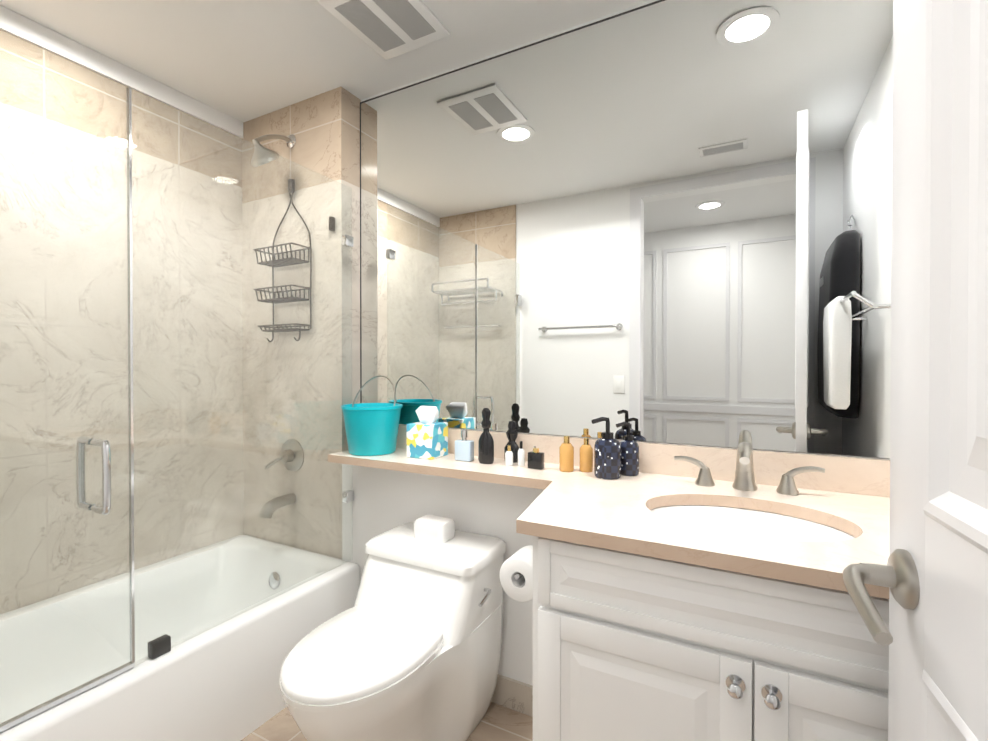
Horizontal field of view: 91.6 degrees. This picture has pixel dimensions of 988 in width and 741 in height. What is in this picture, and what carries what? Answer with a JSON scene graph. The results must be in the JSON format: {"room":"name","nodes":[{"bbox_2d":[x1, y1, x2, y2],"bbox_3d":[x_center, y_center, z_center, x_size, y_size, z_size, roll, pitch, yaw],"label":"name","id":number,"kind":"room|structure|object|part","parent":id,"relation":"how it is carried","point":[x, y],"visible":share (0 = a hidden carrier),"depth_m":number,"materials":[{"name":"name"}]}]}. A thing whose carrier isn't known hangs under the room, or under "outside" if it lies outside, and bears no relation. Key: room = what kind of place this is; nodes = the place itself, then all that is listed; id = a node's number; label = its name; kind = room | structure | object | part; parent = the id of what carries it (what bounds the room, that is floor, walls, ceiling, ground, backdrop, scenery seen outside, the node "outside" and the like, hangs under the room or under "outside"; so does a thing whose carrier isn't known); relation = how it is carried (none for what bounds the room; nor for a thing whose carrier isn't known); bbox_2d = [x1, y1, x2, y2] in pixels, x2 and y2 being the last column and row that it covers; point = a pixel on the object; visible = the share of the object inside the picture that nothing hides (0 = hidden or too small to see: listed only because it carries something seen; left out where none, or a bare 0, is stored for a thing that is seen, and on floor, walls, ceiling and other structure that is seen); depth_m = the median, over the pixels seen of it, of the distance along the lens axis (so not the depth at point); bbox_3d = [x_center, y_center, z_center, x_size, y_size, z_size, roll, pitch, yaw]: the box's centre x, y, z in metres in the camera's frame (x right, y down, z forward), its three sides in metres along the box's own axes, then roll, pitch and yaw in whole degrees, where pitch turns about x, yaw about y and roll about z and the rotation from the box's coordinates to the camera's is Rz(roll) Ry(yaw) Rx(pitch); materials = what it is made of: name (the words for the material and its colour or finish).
{"room":"bathroom","nodes":[
{"label":"bathroom","id":0,"kind":"room"},
{"bbox_2d":[0,29,243,613],"bbox_3d":[-1.619,-0.014,1.808,0.100,2.420,1.820,0,1,28],"label":"wall","id":1,"kind":"structure","parent":0,"point":[143,159],"depth_m":1.89,"materials":[{"name":"stone"}]},
{"bbox_2d":[0,5,242,137],"bbox_3d":[-1.595,-1.186,1.725,0.012,0.074,1.486,0,1,28],"label":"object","id":2,"kind":"structure","parent":1,"relation":"attached to","point":[28,30],"depth_m":1.88,"materials":[{"name":"white"}]},
{"bbox_2d":[242,87,360,558],"bbox_3d":[-0.905,-0.019,2.336,0.670,2.420,0.220,0,1,28],"label":"wall","id":3,"kind":"structure","parent":0,"point":[323,129],"depth_m":2.19,"materials":[{"name":"beige tile"}]},
{"bbox_2d":[251,134,334,517],"bbox_3d":[-0.912,-0.218,2.102,0.395,1.737,0.196,0,1,28],"label":"shower fixtures","id":4,"kind":"object","parent":3,"relation":"attached to","point":[290,140],"visible":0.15,"depth_m":2.16,"materials":[{"name":"silver metal"}]},
{"bbox_3d":[-0.983,-1.018,2.127,0.019,0.098,0.187,0,1,28],"label":"arm","id":5,"kind":"part","parent":4,"relation":"part of"},
{"bbox_3d":[-1.002,0.419,2.198,0.100,0.069,0.040,0,1,28],"label":"lever","id":6,"kind":"part","parent":4,"relation":"part of","materials":[{"name":"silver metal"}]},
{"bbox_3d":[-0.975,0.609,2.154,0.055,0.083,0.170,0,1,28],"label":"spout","id":7,"kind":"part","parent":4,"relation":"part of","materials":[{"name":"silver metal"}]},
{"bbox_2d":[0,0,649,122],"bbox_3d":[-0.407,-1.244,0.519,3.600,0.060,3.150,0,1,28],"label":"ceiling","id":8,"kind":"structure","parent":0,"point":[243,61],"depth_m":1.78,"materials":[{"name":"white paint"}]},
{"bbox_2d":[318,0,449,59],"bbox_3d":[-0.370,-1.216,1.659,0.300,0.013,0.340,0,1,28],"label":"fan","id":9,"kind":"object","parent":8,"relation":"attached to","point":[386,29],"visible":1,"depth_m":1.67,"materials":[{"name":"white"}]},
{"bbox_2d":[335,0,405,51],"bbox_3d":[-0.430,-1.211,1.691,0.100,0.002,0.250,0,1,28],"label":"grille","id":10,"kind":"object","parent":9,"relation":"attached to","point":[359,15],"depth_m":1.68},
{"bbox_2d":[372,0,435,39],"bbox_3d":[-0.310,-1.210,1.627,0.100,0.002,0.250,0,1,28],"label":"grille","id":11,"kind":"object","parent":9,"relation":"attached to","point":[406,16],"depth_m":1.65,"materials":[{"name":"white metal"}]},
{"bbox_2d":[241,702,532,740],"bbox_3d":[-0.407,1.236,0.538,3.600,0.060,3.150,0,1,28],"label":"floor","id":12,"kind":"structure","parent":0,"point":[498,722],"depth_m":1.61,"materials":[{"name":"tile"}]},
{"bbox_2d":[0,30,359,740],"bbox_3d":[-1.242,0.213,1.550,0.804,1.970,1.482,0,1,28],"label":"bathtub","id":13,"kind":"object","parent":12,"relation":"on","point":[198,644],"visible":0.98,"depth_m":1.52,"materials":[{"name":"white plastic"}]},
{"bbox_3d":[-1.074,0.270,1.262,0.071,0.190,0.017,0,1,28],"label":"glass pull","id":14,"kind":"part","parent":13,"relation":"part of","materials":[{"name":"silver metal"}]},
{"bbox_2d":[279,515,505,740],"bbox_3d":[-0.302,0.866,1.478,0.468,0.664,0.736,0,1,28],"label":"toilet","id":15,"kind":"object","parent":12,"relation":"on","point":[407,646],"visible":1,"depth_m":1.45,"materials":[{"name":"white ceramic"}]},
{"bbox_3d":[-0.377,0.805,1.362,0.380,0.016,0.460,0,1,28],"label":"seat","id":16,"kind":"part","parent":15,"relation":"part of","materials":[{"name":"white plastic"}]},
{"bbox_3d":[-0.377,0.783,1.361,0.374,0.026,0.457,0,1,28],"label":"seat lid","id":17,"kind":"part","parent":15,"relation":"part of","materials":[{"name":"white plastic"}]},
{"bbox_3d":[-0.224,0.723,1.651,0.432,0.179,0.356,0,1,28],"label":"tank","id":18,"kind":"part","parent":15,"relation":"part of","materials":[{"name":"white ceramic"}]},
{"bbox_3d":[-0.204,0.615,1.687,0.444,0.036,0.273,0,1,28],"label":"tank lid","id":19,"kind":"part","parent":15,"relation":"part of","materials":[{"name":"white ceramic"}]},
{"bbox_3d":[-0.033,0.715,1.516,0.030,0.027,0.078,0,1,28],"label":"flush lever","id":20,"kind":"part","parent":15,"relation":"part of","materials":[{"name":"silver metal"}]},
{"bbox_2d":[516,529,888,740],"bbox_3d":[0.594,0.787,1.116,0.906,0.828,0.541,0,1,28],"label":"bathroom vanity","id":21,"kind":"object","parent":12,"relation":"on","point":[689,593],"depth_m":0.95,"materials":[{"name":"painted wood"},{"name":"marble"},{"name":"chrome"}]},
{"bbox_2d":[499,546,532,601],"bbox_3d":[0.098,0.532,1.276,0.121,0.112,0.157,0,1,28],"label":"toilet paper roll","id":22,"kind":"object","parent":21,"relation":"attached to","point":[516,575],"visible":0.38,"depth_m":1.23,"materials":[{"name":"white paper"}]},
{"bbox_3d":[0.116,0.520,1.258,0.072,0.012,0.142,0,1,28],"label":"arm","id":23,"kind":"part","parent":22,"relation":"part of"},
{"bbox_3d":[0.115,0.461,1.103,0.030,0.150,0.006,0,1,28],"label":"drawer","id":24,"kind":"part","parent":21,"relation":"part of","materials":[{"name":"white wood"}]},
{"bbox_3d":[0.126,0.814,1.099,0.055,0.525,0.006,0,1,28],"label":"door","id":25,"kind":"part","parent":21,"relation":"part of","materials":[{"name":"white wood"}]},
{"bbox_2d":[328,445,889,592],"bbox_3d":[0.166,0.354,1.409,1.941,0.030,0.658,0,1,28],"label":"countertop","id":26,"kind":"structure","parent":21,"relation":"on","point":[588,507],"depth_m":1.17,"materials":[{"name":"beige stone"}]},
{"bbox_2d":[341,375,402,455],"bbox_3d":[-0.497,0.177,1.963,0.244,0.313,0.244,0,1,28],"label":"bucket","id":27,"kind":"object","parent":26,"relation":"on","point":[371,429],"visible":0.98,"depth_m":1.88,"materials":[{"name":"teal plastic"}]},
{"bbox_3d":[-0.485,0.088,1.986,0.228,0.136,0.058,0,1,28],"label":"handle","id":28,"kind":"part","parent":27,"relation":"part of","materials":[{"name":"silver metal"}]},
{"bbox_2d":[407,406,447,459],"bbox_3d":[-0.260,0.236,1.878,0.116,0.195,0.116,0,1,28],"label":"tissue box","id":29,"kind":"object","parent":26,"relation":"on","point":[427,436],"visible":1,"depth_m":1.84,"materials":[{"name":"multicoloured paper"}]},
{"bbox_2d":[455,429,473,461],"bbox_3d":[-0.110,0.277,1.788,0.068,0.115,0.035,0,1,28],"label":"blue perfume","id":30,"kind":"object","parent":26,"relation":"on","point":[464,448],"visible":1,"depth_m":1.77,"materials":[{"name":"clear glass"}]},
{"bbox_3d":[-0.110,0.298,1.788,0.068,0.074,0.035,0,1,28],"label":"glass","id":31,"kind":"part","parent":30,"relation":"part of","materials":[{"name":"blue"}]},
{"bbox_2d":[478,408,493,463],"bbox_3d":[-0.028,0.235,1.738,0.060,0.200,0.042,0,1,28],"label":"tall black perfume","id":32,"kind":"object","parent":26,"relation":"on","point":[486,448],"visible":1,"depth_m":1.73,"materials":[{"name":"black glass"}]},
{"bbox_2d":[505,445,512,465],"bbox_3d":[0.054,0.300,1.701,0.028,0.071,0.028,0,1,28],"label":"bottle","id":33,"kind":"object","parent":26,"relation":"on","point":[509,457],"visible":1,"depth_m":1.69,"materials":[{"name":"white plastic"}]},
{"bbox_2d":[504,421,518,462],"bbox_3d":[0.066,0.260,1.768,0.060,0.150,0.042,0,1,28],"label":"bottle","id":34,"kind":"object","parent":26,"relation":"on","point":[512,433],"visible":0.83,"depth_m":1.75,"materials":[{"name":"black"}]},
{"bbox_2d":[518,441,524,465],"bbox_3d":[0.096,0.292,1.696,0.024,0.086,0.024,0,1,28],"label":"bottle","id":35,"kind":"object","parent":26,"relation":"on","point":[521,456],"visible":1,"depth_m":1.69,"materials":[{"name":"white plastic"}]},
{"bbox_2d":[528,448,543,469],"bbox_3d":[0.144,0.301,1.648,0.052,0.070,0.029,0,1,28],"label":"bottle","id":36,"kind":"object","parent":26,"relation":"on","point":[535,458],"visible":1,"depth_m":1.64,"materials":[{"name":"black glass"}]},
{"bbox_2d":[559,436,573,471],"bbox_3d":[0.244,0.278,1.612,0.048,0.117,0.048,0,1,28],"label":"bottle","id":37,"kind":"object","parent":26,"relation":"on","point":[566,455],"visible":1,"depth_m":1.59,"materials":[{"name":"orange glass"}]},
{"bbox_2d":[580,438,592,471],"bbox_3d":[0.309,0.281,1.606,0.044,0.111,0.044,0,1,28],"label":"bottle","id":38,"kind":"object","parent":26,"relation":"on","point":[586,456],"visible":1,"depth_m":1.59,"materials":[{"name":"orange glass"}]},
{"bbox_2d":[592,417,620,479],"bbox_3d":[0.359,0.242,1.521,0.084,0.190,0.084,0,1,28],"label":"soap pump","id":39,"kind":"object","parent":26,"relation":"on","point":[607,455],"visible":1,"depth_m":1.49,"materials":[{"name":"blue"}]},
{"bbox_2d":[616,422,638,475],"bbox_3d":[0.436,0.251,1.561,0.069,0.171,0.066,0,1,28],"label":"soap pump","id":40,"kind":"object","parent":26,"relation":"on","point":[629,455],"visible":0.96,"depth_m":1.53,"materials":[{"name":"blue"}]},
{"bbox_2d":[672,442,827,496],"bbox_3d":[0.698,0.268,1.337,0.381,0.141,0.154,0,1,28],"label":"faucet","id":41,"kind":"object","parent":26,"relation":"on","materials":[{"name":"silver metal"}]},
{"bbox_2d":[648,493,859,548],"bbox_3d":[0.593,0.446,1.140,0.477,0.174,0.350,0,1,28],"label":"sink","id":42,"kind":"object","parent":26,"relation":"in","point":[826,528],"depth_m":1.18,"materials":[{"name":"white ceramic"}]},
{"bbox_3d":[0.295,0.579,1.008,0.326,0.055,0.006,0,1,28],"label":"door","id":43,"kind":"part","parent":21,"relation":"part of","materials":[{"name":"white wood"}]},
{"bbox_3d":[0.489,0.403,0.904,0.816,0.030,0.006,0,1,28],"label":"drawer","id":44,"kind":"part","parent":21,"relation":"part of","materials":[{"name":"white wood"}]},
{"bbox_3d":[0.489,0.523,0.905,0.816,0.030,0.006,0,1,28],"label":"drawer","id":45,"kind":"part","parent":21,"relation":"part of","materials":[{"name":"white wood"}]},
{"bbox_3d":[0.452,0.598,0.900,0.026,0.026,0.030,0,1,28],"label":"knob","id":46,"kind":"part","parent":21,"relation":"part of","materials":[{"name":"silver metal"}]},
{"bbox_3d":[0.460,0.598,0.915,0.034,0.034,0.004,0,1,28],"label":"knob plate","id":47,"kind":"part","parent":21,"relation":"part of","materials":[{"name":"silver metal"}]},
{"bbox_3d":[0.463,0.815,0.921,0.055,0.525,0.006,0,1,28],"label":"door","id":48,"kind":"part","parent":21,"relation":"part of","materials":[{"name":"white wood"}]},
{"bbox_3d":[0.513,0.598,0.887,0.034,0.034,0.004,0,1,28],"label":"knob plate","id":49,"kind":"part","parent":21,"relation":"part of","materials":[{"name":"silver metal"}]},
{"bbox_3d":[0.515,0.815,0.894,0.055,0.525,0.006,0,1,28],"label":"door","id":50,"kind":"part","parent":21,"relation":"part of","materials":[{"name":"white wood"}]},
{"bbox_3d":[0.505,0.598,0.872,0.026,0.026,0.030,0,1,28],"label":"knob","id":51,"kind":"part","parent":21,"relation":"part of","materials":[{"name":"silver metal"}]},
{"bbox_3d":[0.684,0.581,0.803,0.326,0.055,0.006,0,1,28],"label":"door","id":52,"kind":"part","parent":21,"relation":"part of","materials":[{"name":"white wood"}]},
{"bbox_2d":[342,464,543,685],"bbox_3d":[0.261,0.783,1.669,2.020,0.828,0.120,0,1,28],"label":"wall","id":53,"kind":"structure","parent":0,"point":[385,500],"depth_m":1.81,"materials":[{"name":"white paint"}]},
{"bbox_2d":[491,674,532,716],"bbox_3d":[-0.126,1.146,1.802,0.985,0.100,0.012,0,1,28],"label":"baseboard","id":54,"kind":"structure","parent":53,"relation":"attached to","point":[513,694],"depth_m":1.69,"materials":[{"name":"stone"}]},
{"bbox_2d":[396,425,889,496],"bbox_3d":[0.313,0.287,1.688,1.941,0.098,0.018,0,1,28],"label":"backsplash","id":55,"kind":"structure","parent":53,"relation":"attached to","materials":[{"name":"stone"}]},
{"bbox_2d":[360,0,892,457],"bbox_3d":[0.310,-0.485,1.753,2.018,1.448,0.108,0,1,28],"label":"mirror","id":56,"kind":"object","parent":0,"point":[667,221],"depth_m":1.58,"materials":[{"name":"clear glass"}]},
{"bbox_3d":[-0.605,-0.491,2.177,0.004,1.443,0.002,0,1,28],"label":"mirror edge","id":57,"kind":"part","parent":56,"relation":"part of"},
{"bbox_2d":[361,0,657,101],"bbox_3d":[-0.009,-1.221,1.920,1.287,0.009,0.100,0,1,28],"label":"frame","id":58,"kind":"object","parent":56,"relation":"attached to","point":[552,35],"depth_m":1.81,"materials":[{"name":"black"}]},
{"bbox_3d":[0.287,-1.206,1.700,2.014,0.005,0.002,0,1,28],"label":"top mirror edge","id":59,"kind":"part","parent":56,"relation":"part of","materials":[{"name":"white paint"}]},
{"bbox_2d":[752,449,889,459],"bbox_3d":[0.952,0.240,1.424,0.327,0.005,0.100,0,1,28],"label":"frame","id":60,"kind":"object","parent":56,"relation":"attached to","point":[752,449],"depth_m":1.37,"materials":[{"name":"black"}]},
{"label":"door","id":61,"kind":"structure","parent":0,"visible":0},
{"bbox_2d":[921,0,987,740],"bbox_3d":[0.427,0.000,0.301,0.046,1.935,0.599,0,0,23],"label":"door","id":62,"kind":"structure","parent":61,"relation":"attached to","point":[955,454],"depth_m":0.53,"materials":[{"name":"white wood"}]},
{"bbox_2d":[859,549,919,609],"bbox_3d":[0.522,0.275,0.642,0.051,0.074,0.074,0,0,23],"label":"rose","id":63,"kind":"object","parent":62,"relation":"attached to","point":[897,574],"visible":0.79,"depth_m":0.62,"materials":[{"name":"silver metal"}]},
{"bbox_2d":[843,564,892,645],"bbox_3d":[0.468,0.285,0.600,0.038,0.047,0.144,0,0,23],"label":"lever","id":64,"kind":"object","parent":63,"relation":"attached to","point":[855,577],"visible":1,"depth_m":0.58,"materials":[{"name":"silver metal"}]},
{"bbox_2d":[888,0,925,740],"bbox_3d":[0.567,0.051,0.630,0.040,2.283,0.115,0,0,23],"label":"stile","id":65,"kind":"object","parent":62,"relation":"attached to","point":[906,626],"visible":0.5,"depth_m":0.64,"materials":[{"name":"white wood"}]},
{"bbox_3d":[0.413,0.667,0.312,0.015,0.600,0.598,0,0,23],"label":"door panel","id":66,"kind":"part","parent":62,"relation":"part of","materials":[{"name":"white wood"}]},
{"bbox_3d":[0.429,0.272,0.303,0.040,0.190,0.598,0,0,23],"label":"door rail","id":67,"kind":"part","parent":62,"relation":"part of","materials":[{"name":"white wood"}]}
]}

